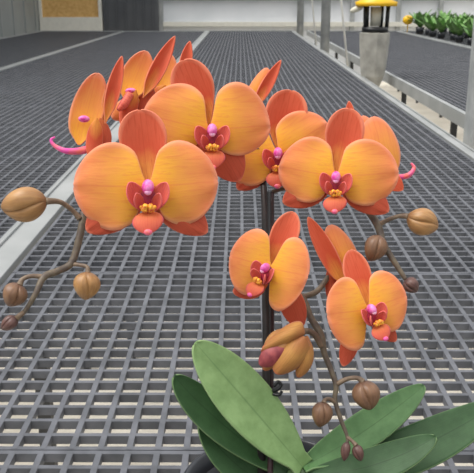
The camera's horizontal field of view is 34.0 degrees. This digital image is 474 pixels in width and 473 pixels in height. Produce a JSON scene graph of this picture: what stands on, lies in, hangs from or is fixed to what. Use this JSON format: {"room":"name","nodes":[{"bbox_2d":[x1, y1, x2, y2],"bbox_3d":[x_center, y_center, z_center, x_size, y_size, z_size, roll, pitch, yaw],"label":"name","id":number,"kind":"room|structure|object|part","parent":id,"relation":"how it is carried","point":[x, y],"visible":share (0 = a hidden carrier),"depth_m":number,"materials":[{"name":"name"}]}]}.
{"room":"greenhouse","nodes":[
{"label":"greenhouse","id":0,"kind":"room"},
{"bbox_2d":[0,0,39,37],"bbox_3d":[-2.902,-3.173,7.272,0.095,4.200,7.750,0,17,0],"label":"wall","id":1,"kind":"structure","parent":0,"point":[17,17],"depth_m":10.14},
{"bbox_2d":[38,0,103,30],"bbox_3d":[-2.394,-4.025,10.948,0.905,2.440,0.120,0,17,0],"label":"pad","id":2,"kind":"object","parent":1,"relation":"attached to","point":[54,15],"visible":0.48,"depth_m":11.17,"materials":[{"name":"brown cardboard"}]},
{"bbox_2d":[0,82,473,465],"bbox_3d":[0.822,-0.469,5.821,10.000,0.100,13.400,0,17,0],"label":"floor","id":3,"kind":"structure","parent":0,"point":[431,115],"depth_m":2.53,"materials":[{"name":"concrete"}]},
{"bbox_2d":[0,31,119,66],"bbox_3d":[-2.180,-0.946,5.898,1.142,0.764,10.408,0,17,0],"label":"bench","id":4,"kind":"object","parent":3,"relation":"on","point":[20,47],"visible":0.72,"depth_m":8.30,"materials":[{"name":"metal"}]},
{"bbox_3d":[-2.169,-1.200,5.496,1.096,0.011,0.574,0,17,0],"label":"grating panel","id":5,"kind":"part","parent":4,"relation":"part of","materials":[{"name":"plastic"}]},
{"bbox_3d":[-2.166,-1.371,6.046,1.096,0.011,0.574,0,17,0],"label":"grating panel","id":6,"kind":"part","parent":4,"relation":"part of","materials":[{"name":"plastic"}]},
{"bbox_3d":[-2.735,-1.275,5.777,0.032,0.064,10.368,0,17,0],"label":"rail","id":7,"kind":"part","parent":4,"relation":"part of","materials":[{"name":"metal"}]},
{"bbox_3d":[-2.164,-1.543,6.596,1.096,0.011,0.574,0,17,0],"label":"grating panel","id":8,"kind":"part","parent":4,"relation":"part of","materials":[{"name":"plastic"}]},
{"bbox_3d":[-2.162,-1.714,7.146,1.096,0.011,0.574,0,17,0],"label":"grating panel","id":9,"kind":"part","parent":4,"relation":"part of","materials":[{"name":"plastic"}]},
{"bbox_3d":[-2.160,-1.885,7.696,1.096,0.011,0.574,0,17,0],"label":"grating panel","id":10,"kind":"part","parent":4,"relation":"part of","materials":[{"name":"plastic"}]},
{"bbox_3d":[-2.157,-2.057,8.246,1.096,0.011,0.574,0,17,0],"label":"grating panel","id":11,"kind":"part","parent":4,"relation":"part of","materials":[{"name":"plastic"}]},
{"bbox_3d":[-2.155,-2.228,8.796,1.096,0.011,0.574,0,17,0],"label":"grating panel","id":12,"kind":"part","parent":4,"relation":"part of","materials":[{"name":"plastic"}]},
{"bbox_3d":[-2.153,-2.399,9.346,1.096,0.011,0.574,0,17,0],"label":"grating panel","id":13,"kind":"part","parent":4,"relation":"part of","materials":[{"name":"plastic"}]},
{"bbox_3d":[-2.151,-2.571,9.896,1.096,0.011,0.574,0,17,0],"label":"grating panel","id":14,"kind":"part","parent":4,"relation":"part of","materials":[{"name":"plastic"}]},
{"bbox_3d":[-2.148,-2.742,10.446,1.096,0.011,0.574,0,17,0],"label":"grating panel","id":15,"kind":"part","parent":4,"relation":"part of","materials":[{"name":"plastic"}]},
{"bbox_3d":[-2.160,-2.821,10.746,1.142,0.062,0.036,0,17,0],"label":"rail","id":16,"kind":"part","parent":4,"relation":"part of","materials":[{"name":"metal"}]},
{"bbox_2d":[0,31,204,368],"bbox_3d":[-1.033,-0.932,5.853,1.147,0.764,10.408,0,17,0],"label":"bench","id":17,"kind":"object","parent":3,"relation":"on","point":[37,94],"visible":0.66,"depth_m":3.76,"materials":[{"name":"metal"}]},
{"bbox_3d":[-1.034,0.013,1.601,1.096,0.011,0.574,0,17,0],"label":"grating panel","id":18,"kind":"part","parent":17,"relation":"part of","materials":[{"name":"plastic"}]},
{"bbox_3d":[-1.032,-0.158,2.151,1.096,0.011,0.574,0,17,0],"label":"grating panel","id":19,"kind":"part","parent":17,"relation":"part of","materials":[{"name":"plastic"}]},
{"bbox_3d":[-1.023,-0.844,4.351,1.096,0.011,0.574,0,17,0],"label":"grating panel","id":20,"kind":"part","parent":17,"relation":"part of","materials":[{"name":"plastic"}]},
{"bbox_3d":[-1.030,-0.330,2.701,1.096,0.011,0.574,0,17,0],"label":"grating panel","id":21,"kind":"part","parent":17,"relation":"part of","materials":[{"name":"plastic"}]},
{"bbox_3d":[-1.021,-1.015,4.901,1.096,0.011,0.574,0,17,0],"label":"grating panel","id":22,"kind":"part","parent":17,"relation":"part of","materials":[{"name":"plastic"}]},
{"bbox_3d":[-1.028,-0.501,3.251,1.096,0.011,0.574,0,17,0],"label":"grating panel","id":23,"kind":"part","parent":17,"relation":"part of","materials":[{"name":"plastic"}]},
{"bbox_3d":[-1.026,-0.672,3.801,1.096,0.011,0.574,0,17,0],"label":"grating panel","id":24,"kind":"part","parent":17,"relation":"part of","materials":[{"name":"plastic"}]},
{"bbox_3d":[-1.588,-1.260,5.732,0.037,0.064,10.368,0,17,0],"label":"rail","id":25,"kind":"part","parent":17,"relation":"part of","materials":[{"name":"metal"}]},
{"bbox_3d":[-1.019,-1.186,5.451,1.096,0.011,0.574,0,17,0],"label":"grating panel","id":26,"kind":"part","parent":17,"relation":"part of","materials":[{"name":"plastic"}]},
{"bbox_3d":[-0.517,0.132,2.564,0.026,0.688,0.026,0,17,0],"label":"leg","id":27,"kind":"part","parent":17,"relation":"part of","materials":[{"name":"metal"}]},
{"bbox_3d":[-1.016,-1.357,6.001,1.096,0.011,0.574,0,17,0],"label":"grating panel","id":28,"kind":"part","parent":17,"relation":"part of","materials":[{"name":"plastic"}]},
{"bbox_3d":[-0.464,-1.257,5.728,0.008,0.060,10.368,0,17,0],"label":"rail","id":29,"kind":"part","parent":17,"relation":"part of","materials":[{"name":"metal"}]},
{"bbox_3d":[-1.014,-1.529,6.551,1.096,0.011,0.574,0,17,0],"label":"grating panel","id":30,"kind":"part","parent":17,"relation":"part of","materials":[{"name":"plastic"}]},
{"bbox_3d":[-1.012,-1.700,7.101,1.096,0.011,0.574,0,17,0],"label":"grating panel","id":31,"kind":"part","parent":17,"relation":"part of","materials":[{"name":"plastic"}]},
{"bbox_3d":[-1.010,-1.871,7.651,1.096,0.011,0.574,0,17,0],"label":"grating panel","id":32,"kind":"part","parent":17,"relation":"part of","materials":[{"name":"plastic"}]},
{"bbox_3d":[-1.008,-2.043,8.201,1.096,0.011,0.574,0,17,0],"label":"grating panel","id":33,"kind":"part","parent":17,"relation":"part of","materials":[{"name":"plastic"}]},
{"bbox_3d":[-1.005,-2.214,8.751,1.096,0.011,0.574,0,17,0],"label":"grating panel","id":34,"kind":"part","parent":17,"relation":"part of","materials":[{"name":"plastic"}]},
{"bbox_3d":[-1.003,-2.385,9.300,1.096,0.011,0.574,0,17,0],"label":"grating panel","id":35,"kind":"part","parent":17,"relation":"part of","materials":[{"name":"plastic"}]},
{"bbox_3d":[-1.001,-2.556,9.850,1.096,0.011,0.574,0,17,0],"label":"grating panel","id":36,"kind":"part","parent":17,"relation":"part of","materials":[{"name":"plastic"}]},
{"bbox_3d":[-0.999,-2.728,10.400,1.096,0.011,0.574,0,17,0],"label":"grating panel","id":37,"kind":"part","parent":17,"relation":"part of","materials":[{"name":"plastic"}]},
{"bbox_3d":[-1.013,-2.807,10.700,1.147,0.062,0.036,0,17,0],"label":"rail","id":38,"kind":"part","parent":17,"relation":"part of","materials":[{"name":"metal"}]},
{"bbox_2d":[0,31,473,472],"bbox_3d":[0.156,-0.787,5.389,1.228,0.764,11.560,0,17,0],"label":"bench","id":39,"kind":"object","parent":3,"relation":"on","point":[166,270],"visible":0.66,"depth_m":1.26,"materials":[{"name":"metal"}]},
{"bbox_3d":[-0.376,0.447,1.555,0.026,0.688,0.026,0,17,0],"label":"leg","id":40,"kind":"part","parent":39,"relation":"part of","materials":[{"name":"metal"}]},
{"bbox_3d":[-0.429,-1.116,5.268,0.058,0.064,11.520,0,17,0],"label":"rail","id":41,"kind":"part","parent":39,"relation":"part of","materials":[{"name":"metal"}]},
{"bbox_2d":[0,36,473,472],"bbox_3d":[0.022,0.086,0.585,0.361,0.454,0.198,0,17,0],"label":"potted orchid","id":42,"kind":"object","parent":39,"relation":"on","point":[170,155],"visible":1,"depth_m":0.56,"materials":[{"name":"orange plant"}]},
{"bbox_3d":[0.028,0.250,0.607,0.143,0.129,0.143,0,17,0],"label":"pot","id":43,"kind":"part","parent":42,"relation":"part of","materials":[{"name":"black plastic"}]},
{"bbox_3d":[0.153,0.157,1.138,1.128,0.011,0.574,0,17,0],"label":"grating panel","id":44,"kind":"part","parent":39,"relation":"part of","materials":[{"name":"plastic"}]},
{"bbox_3d":[0.150,0.329,0.588,1.128,0.011,0.574,0,17,0],"label":"grating panel","id":45,"kind":"part","parent":39,"relation":"part of","materials":[{"name":"plastic"}]},
{"bbox_3d":[0.155,-0.014,1.688,1.128,0.011,0.574,0,17,0],"label":"grating panel","id":46,"kind":"part","parent":39,"relation":"part of","materials":[{"name":"plastic"}]},
{"bbox_3d":[0.178,-2.834,10.787,1.228,0.062,0.036,0,17,0],"label":"rail","id":47,"kind":"part","parent":39,"relation":"part of","materials":[{"name":"metal"}]},
{"bbox_3d":[0.191,-2.755,10.487,1.128,0.011,0.574,0,17,0],"label":"grating panel","id":48,"kind":"part","parent":39,"relation":"part of","materials":[{"name":"plastic"}]},
{"bbox_3d":[0.189,-2.583,9.937,1.128,0.011,0.574,0,17,0],"label":"grating panel","id":49,"kind":"part","parent":39,"relation":"part of","materials":[{"name":"plastic"}]},
{"bbox_3d":[0.186,-2.412,9.387,1.128,0.011,0.574,0,17,0],"label":"grating panel","id":50,"kind":"part","parent":39,"relation":"part of","materials":[{"name":"plastic"}]},
{"bbox_3d":[0.184,-2.241,8.837,1.128,0.011,0.574,0,17,0],"label":"grating panel","id":51,"kind":"part","parent":39,"relation":"part of","materials":[{"name":"plastic"}]},
{"bbox_3d":[0.182,-2.069,8.287,1.128,0.011,0.574,0,17,0],"label":"grating panel","id":52,"kind":"part","parent":39,"relation":"part of","materials":[{"name":"plastic"}]},
{"bbox_3d":[0.180,-1.898,7.737,1.128,0.011,0.574,0,17,0],"label":"grating panel","id":53,"kind":"part","parent":39,"relation":"part of","materials":[{"name":"plastic"}]},
{"bbox_3d":[0.177,-1.727,7.187,1.128,0.011,0.574,0,17,0],"label":"grating panel","id":54,"kind":"part","parent":39,"relation":"part of","materials":[{"name":"plastic"}]},
{"bbox_3d":[0.175,-1.556,6.637,1.128,0.011,0.574,0,17,0],"label":"grating panel","id":55,"kind":"part","parent":39,"relation":"part of","materials":[{"name":"plastic"}]},
{"bbox_3d":[0.173,-1.384,6.087,1.128,0.011,0.574,0,17,0],"label":"grating panel","id":56,"kind":"part","parent":39,"relation":"part of","materials":[{"name":"plastic"}]},
{"bbox_3d":[0.171,-1.213,5.537,1.128,0.011,0.574,0,17,0],"label":"grating panel","id":57,"kind":"part","parent":39,"relation":"part of","materials":[{"name":"plastic"}]},
{"bbox_3d":[0.168,-1.042,4.987,1.128,0.011,0.574,0,17,0],"label":"grating panel","id":58,"kind":"part","parent":39,"relation":"part of","materials":[{"name":"plastic"}]},
{"bbox_3d":[0.166,-0.870,4.437,1.128,0.011,0.574,0,17,0],"label":"grating panel","id":59,"kind":"part","parent":39,"relation":"part of","materials":[{"name":"plastic"}]},
{"bbox_3d":[0.164,-0.699,3.887,1.128,0.011,0.574,0,17,0],"label":"grating panel","id":60,"kind":"part","parent":39,"relation":"part of","materials":[{"name":"plastic"}]},
{"bbox_2d":[311,0,316,45],"bbox_3d":[0.656,-2.973,7.433,0.292,2.249,0.015,0,17,0],"label":"hanging cord","id":61,"kind":"object","parent":39,"relation":"attached to","point":[311,0],"visible":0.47,"depth_m":7.69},
{"bbox_3d":[0.162,-0.528,3.337,1.128,0.011,0.574,0,17,0],"label":"grating panel","id":62,"kind":"part","parent":39,"relation":"part of","materials":[{"name":"plastic"}]},
{"bbox_2d":[340,0,348,66],"bbox_3d":[0.640,-2.252,5.238,0.324,2.184,0.015,0,17,0],"label":"hanging cord","id":63,"kind":"object","parent":39,"relation":"attached to","point":[341,3],"visible":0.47,"depth_m":5.49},
{"bbox_3d":[0.157,-0.185,2.237,1.128,0.011,0.574,0,17,0],"label":"grating panel","id":64,"kind":"part","parent":39,"relation":"part of","materials":[{"name":"plastic"}]},
{"bbox_3d":[0.159,-0.357,2.788,1.128,0.011,0.574,0,17,0],"label":"grating panel","id":65,"kind":"part","parent":39,"relation":"part of","materials":[{"name":"plastic"}]},
{"bbox_3d":[0.753,-1.121,5.262,0.032,0.047,11.520,0,17,0],"label":"rail","id":66,"kind":"part","parent":39,"relation":"part of","materials":[{"name":"metal"}]},
{"bbox_2d":[297,0,303,35],"bbox_3d":[0.849,-4.038,10.050,0.104,4.200,0.104,0,17,0],"label":"support pole","id":67,"kind":"object","parent":3,"relation":"on","point":[300,3],"visible":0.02,"depth_m":10.36,"materials":[{"name":"grey metal"}]},
{"bbox_2d":[320,0,330,52],"bbox_3d":[0.804,-2.998,6.709,0.097,4.200,0.097,0,17,0],"label":"support pole","id":68,"kind":"object","parent":3,"relation":"on","point":[326,4],"visible":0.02,"depth_m":7.01,"materials":[{"name":"grey metal"}]},
{"bbox_2d":[350,0,397,86],"bbox_3d":[0.826,-0.849,4.760,0.248,1.256,0.248,14,22,37],"label":"lantern","id":69,"kind":"object","parent":3,"relation":"on","point":[373,41],"visible":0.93,"depth_m":4.60,"materials":[{"name":"grey concrete"}]},
{"bbox_3d":[0.760,-1.303,4.593,0.026,0.121,0.023,-7,19,-21],"label":"post","id":70,"kind":"part","parent":69,"relation":"part of","materials":[{"name":"black plastic"}]},
{"bbox_3d":[0.783,-1.325,4.664,0.024,0.121,0.025,-7,19,-21],"label":"post","id":71,"kind":"part","parent":69,"relation":"part of","materials":[{"name":"black plastic"}]},
{"bbox_3d":[0.826,-1.408,4.585,0.250,0.085,0.250,0,17,0],"label":"lid","id":72,"kind":"part","parent":69,"relation":"part of","materials":[{"name":"yellow metal"}]},
{"bbox_3d":[0.870,-1.325,4.664,0.024,0.121,0.026,7,19,22],"label":"post","id":73,"kind":"part","parent":69,"relation":"part of","materials":[{"name":"black plastic"}]},
{"bbox_3d":[0.891,-1.302,4.592,0.026,0.121,0.023,7,19,22],"label":"post","id":74,"kind":"part","parent":69,"relation":"part of","materials":[{"name":"black plastic"}]},
{"bbox_2d":[307,31,470,136],"bbox_3d":[1.581,-0.942,5.884,1.271,0.766,10.408,0,17,0],"label":"bench","id":75,"kind":"object","parent":3,"relation":"on","point":[433,72],"visible":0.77,"depth_m":5.42,"materials":[{"name":"metal"}]},
{"bbox_3d":[1.602,-2.817,10.732,1.271,0.062,0.036,0,17,0],"label":"rail","id":76,"kind":"part","parent":75,"relation":"part of","materials":[{"name":"metal"}]},
{"bbox_3d":[1.599,-2.737,10.432,1.192,0.011,0.574,0,17,0],"label":"grating panel","id":77,"kind":"part","parent":75,"relation":"part of","materials":[{"name":"plastic"}]},
{"bbox_3d":[1.597,-2.566,9.882,1.192,0.011,0.574,0,17,0],"label":"grating panel","id":78,"kind":"part","parent":75,"relation":"part of","materials":[{"name":"plastic"}]},
{"bbox_3d":[1.595,-2.395,9.332,1.192,0.011,0.574,0,17,0],"label":"grating panel","id":79,"kind":"part","parent":75,"relation":"part of","materials":[{"name":"plastic"}]},
{"bbox_3d":[1.592,-2.224,8.782,1.192,0.011,0.574,0,17,0],"label":"grating panel","id":80,"kind":"part","parent":75,"relation":"part of","materials":[{"name":"plastic"}]},
{"bbox_3d":[1.590,-2.052,8.232,1.192,0.011,0.574,0,17,0],"label":"grating panel","id":81,"kind":"part","parent":75,"relation":"part of","materials":[{"name":"plastic"}]},
{"bbox_3d":[1.588,-1.881,7.682,1.192,0.011,0.574,0,17,0],"label":"grating panel","id":82,"kind":"part","parent":75,"relation":"part of","materials":[{"name":"plastic"}]},
{"bbox_3d":[1.014,-0.563,4.796,0.026,0.688,0.026,0,17,0],"label":"leg","id":83,"kind":"part","parent":75,"relation":"part of","materials":[{"name":"metal"}]},
{"bbox_3d":[1.586,-1.710,7.132,1.192,0.011,0.574,0,17,0],"label":"grating panel","id":84,"kind":"part","parent":75,"relation":"part of","materials":[{"name":"plastic"}]},
{"bbox_3d":[1.583,-1.538,6.582,1.192,0.011,0.574,0,17,0],"label":"grating panel","id":85,"kind":"part","parent":75,"relation":"part of","materials":[{"name":"plastic"}]},
{"bbox_3d":[1.577,-1.025,4.932,1.192,0.011,0.574,0,17,0],"label":"grating panel","id":86,"kind":"part","parent":75,"relation":"part of","materials":[{"name":"plastic"}]},
{"bbox_3d":[1.579,-1.196,5.482,1.192,0.011,0.574,0,17,0],"label":"grating panel","id":87,"kind":"part","parent":75,"relation":"part of","materials":[{"name":"plastic"}]},
{"bbox_3d":[1.581,-1.367,6.032,1.192,0.011,0.574,0,17,0],"label":"grating panel","id":88,"kind":"part","parent":75,"relation":"part of","materials":[{"name":"plastic"}]},
{"bbox_3d":[2.198,-1.270,5.758,0.037,0.066,10.368,0,17,0],"label":"rail","id":89,"kind":"part","parent":75,"relation":"part of","materials":[{"name":"metal"}]},
{"bbox_3d":[1.574,-0.853,4.382,1.192,0.011,0.574,0,17,0],"label":"grating panel","id":90,"kind":"part","parent":75,"relation":"part of","materials":[{"name":"plastic"}]},
{"bbox_3d":[1.572,-0.682,3.833,1.192,0.011,0.574,0,17,0],"label":"grating panel","id":91,"kind":"part","parent":75,"relation":"part of","materials":[{"name":"plastic"}]},
{"bbox_3d":[1.009,-0.221,3.698,0.026,0.688,0.026,0,17,0],"label":"leg","id":92,"kind":"part","parent":75,"relation":"part of","materials":[{"name":"metal"}]},
{"bbox_3d":[1.570,-0.511,3.283,1.192,0.011,0.574,0,17,0],"label":"grating panel","id":93,"kind":"part","parent":75,"relation":"part of","materials":[{"name":"plastic"}]},
{"bbox_2d":[403,31,470,46],"bbox_3d":[2.840,-0.941,5.879,1.232,0.766,10.408,0,17,0],"label":"bench","id":94,"kind":"object","parent":3,"relation":"on","point":[447,36],"visible":0.13,"depth_m":9.21,"materials":[{"name":"metal"}]},
{"bbox_2d":[403,15,412,31],"bbox_3d":[2.251,-2.797,10.216,0.140,0.230,0.100,0,17,0],"label":"marker","id":95,"kind":"object","parent":94,"relation":"on","point":[405,19],"visible":0.88,"depth_m":10.17,"materials":[{"name":"yellow plastic"}]},
{"bbox_2d":[416,27,424,33],"bbox_3d":[2.382,-2.683,10.096,0.118,0.085,0.118,1,17,3],"label":"pot","id":96,"kind":"object","parent":94,"relation":"on","point":[419,30],"depth_m":10.05,"materials":[{"name":"black plastic"}]},
{"bbox_2d":[407,9,435,33],"bbox_3d":[2.424,-2.795,10.074,0.330,0.311,0.368,-15,23,-40],"label":"seedling","id":97,"kind":"object","parent":94,"relation":"on","point":[419,30],"visible":0.79,"depth_m":10.04,"materials":[{"name":"green plant"}]},
{"bbox_2d":[412,13,440,34],"bbox_3d":[2.369,-2.676,9.743,0.350,0.280,0.260,13,21,36],"label":"seedling","id":98,"kind":"object","parent":94,"relation":"on","point":[427,30],"visible":0.44,"depth_m":9.73,"materials":[{"name":"green plant"}]},
{"bbox_2d":[419,15,445,36],"bbox_3d":[2.344,-2.539,9.338,0.308,0.260,0.276,8,19,23],"label":"seedling","id":99,"kind":"object","parent":94,"relation":"on","point":[431,23],"visible":0.8,"depth_m":9.35,"materials":[{"name":"green plant"}]},
{"bbox_2d":[429,31,436,36],"bbox_3d":[2.373,-2.455,9.389,0.098,0.071,0.098,-6,18,-20],"label":"pot","id":100,"kind":"object","parent":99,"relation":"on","point":[431,33],"depth_m":9.36,"materials":[{"name":"black plastic"}]},
{"bbox_2d":[433,15,455,38],"bbox_3d":[2.364,-2.412,8.923,0.245,0.265,0.330,16,23,41],"label":"seedling","id":101,"kind":"object","parent":94,"relation":"on","point":[441,26],"visible":0.93,"depth_m":8.94,"materials":[{"name":"green plant"}]},
{"bbox_2d":[437,32,445,38],"bbox_3d":[2.371,-2.334,8.996,0.100,0.072,0.100,16,23,41],"label":"pot","id":102,"kind":"object","parent":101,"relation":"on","point":[441,35],"depth_m":8.96,"materials":[{"name":"black plastic"}]},
{"bbox_2d":[432,8,456,32],"bbox_3d":[2.698,-2.792,10.040,0.301,0.325,0.332,14,22,37],"label":"seedling","id":103,"kind":"object","parent":94,"relation":"on","point":[441,13],"visible":0.17,"depth_m":10.09,"materials":[{"name":"green plant"}]},
{"bbox_3d":[2.836,-2.222,8.777,1.192,0.011,0.574,0,17,0],"label":"grating panel","id":104,"kind":"part","parent":94,"relation":"part of","materials":[{"name":"metal"}]},
{"bbox_2d":[445,17,463,40],"bbox_3d":[2.409,-2.323,8.655,0.271,0.255,0.302,16,23,41],"label":"seedling","id":105,"kind":"object","parent":94,"relation":"on","point":[449,25],"visible":0.53,"depth_m":8.61,"materials":[{"name":"green plant"}]},
{"bbox_2d":[450,34,457,40],"bbox_3d":[2.422,-2.225,8.650,0.097,0.070,0.097,0,17,-2],"label":"pot","id":106,"kind":"object","parent":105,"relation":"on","point":[452,36],"depth_m":8.62,"materials":[{"name":"black plastic"}]},
{"bbox_2d":[443,12,469,34],"bbox_3d":[2.754,-2.673,9.723,0.304,0.287,0.339,-10,20,-29],"label":"seedling","id":107,"kind":"object","parent":94,"relation":"on","point":[451,15],"visible":0.09,"depth_m":9.67,"materials":[{"name":"green plant"}]},
{"bbox_3d":[2.834,-2.051,8.227,1.192,0.011,0.574,0,17,0],"label":"grating panel","id":108,"kind":"part","parent":94,"relation":"part of","materials":[{"name":"metal"}]},
{"bbox_2d":[450,17,470,41],"bbox_3d":[2.368,-2.202,8.240,0.336,0.269,0.250,-11,21,-32],"label":"seedling","id":109,"kind":"object","parent":94,"relation":"on","point":[458,38],"visible":0.85,"depth_m":8.26,"materials":[{"name":"green plant"}]},
{"bbox_2d":[455,35,464,41],"bbox_3d":[2.385,-2.122,8.313,0.102,0.074,0.102,-11,21,-32],"label":"pot","id":110,"kind":"object","parent":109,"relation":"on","point":[458,38],"depth_m":8.28,"materials":[{"name":"black plastic"}]},
{"bbox_2d":[450,13,471,34],"bbox_3d":[2.756,-2.563,9.372,0.358,0.287,0.266,5,18,16],"label":"seedling","id":111,"kind":"object","parent":94,"relation":"on","point":[457,17],"visible":0.23,"depth_m":9.33,"materials":[{"name":"green plant"}]},
{"bbox_2d":[458,21,472,44],"bbox_3d":[2.384,-2.096,7.923,0.237,0.256,0.261,12,21,34],"label":"seedling","id":112,"kind":"object","parent":94,"relation":"on","point":[469,40],"visible":0.71,"depth_m":7.88,"materials":[{"name":"green plant"}]},
{"bbox_2d":[467,38,471,44],"bbox_3d":[2.391,-1.992,7.911,0.091,0.065,0.091,12,21,34],"label":"pot","id":113,"kind":"object","parent":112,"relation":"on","point":[469,40],"depth_m":7.88,"materials":[{"name":"black plastic"}]},
{"bbox_2d":[458,17,472,32],"bbox_3d":[2.321,-1.991,7.544,0.350,0.281,0.260,4,18,12],"label":"seedling","id":114,"kind":"object","parent":94,"relation":"on","point":[470,17],"visible":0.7,"depth_m":7.55,"materials":[{"name":"green plant"}]},
{"bbox_2d":[440,21,473,339],"bbox_3d":[0.841,-1.619,2.284,0.130,4.200,0.130,0,17,0],"label":"square post","id":115,"kind":"object","parent":3,"relation":"on","point":[468,137],"visible":0.1,"depth_m":2.64,"materials":[{"name":"grey metal"}]},
{"bbox_2d":[163,0,473,81],"bbox_3d":[0.846,-4.343,11.029,10.000,4.200,0.150,0,17,0],"label":"wall","id":116,"kind":"structure","parent":0,"point":[173,10],"depth_m":11.29,"materials":[{"name":"white paint"}]},
{"bbox_2d":[103,0,158,30],"bbox_3d":[-1.530,-4.005,10.953,0.793,3.600,0.115,0,17,0],"label":"shutter","id":117,"kind":"object","parent":116,"relation":"attached to","point":[118,15],"visible":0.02,"depth_m":11.16,"materials":[{"name":"grey metal"}]},
{"bbox_2d":[163,22,423,25],"bbox_3d":[2.385,-3.093,11.287,6.920,0.060,0.090,0,17,0],"label":"trim","id":118,"kind":"structure","parent":116,"relation":"attached to","point":[164,23],"depth_m":11.25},
{"bbox_2d":[159,0,443,66],"bbox_3d":[0.926,-4.312,10.929,4.119,4.200,0.060,0,17,0],"label":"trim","id":119,"kind":"structure","parent":116,"relation":"attached to","point":[352,2],"depth_m":11.24,"materials":[{"name":"grey metal"}]}
]}

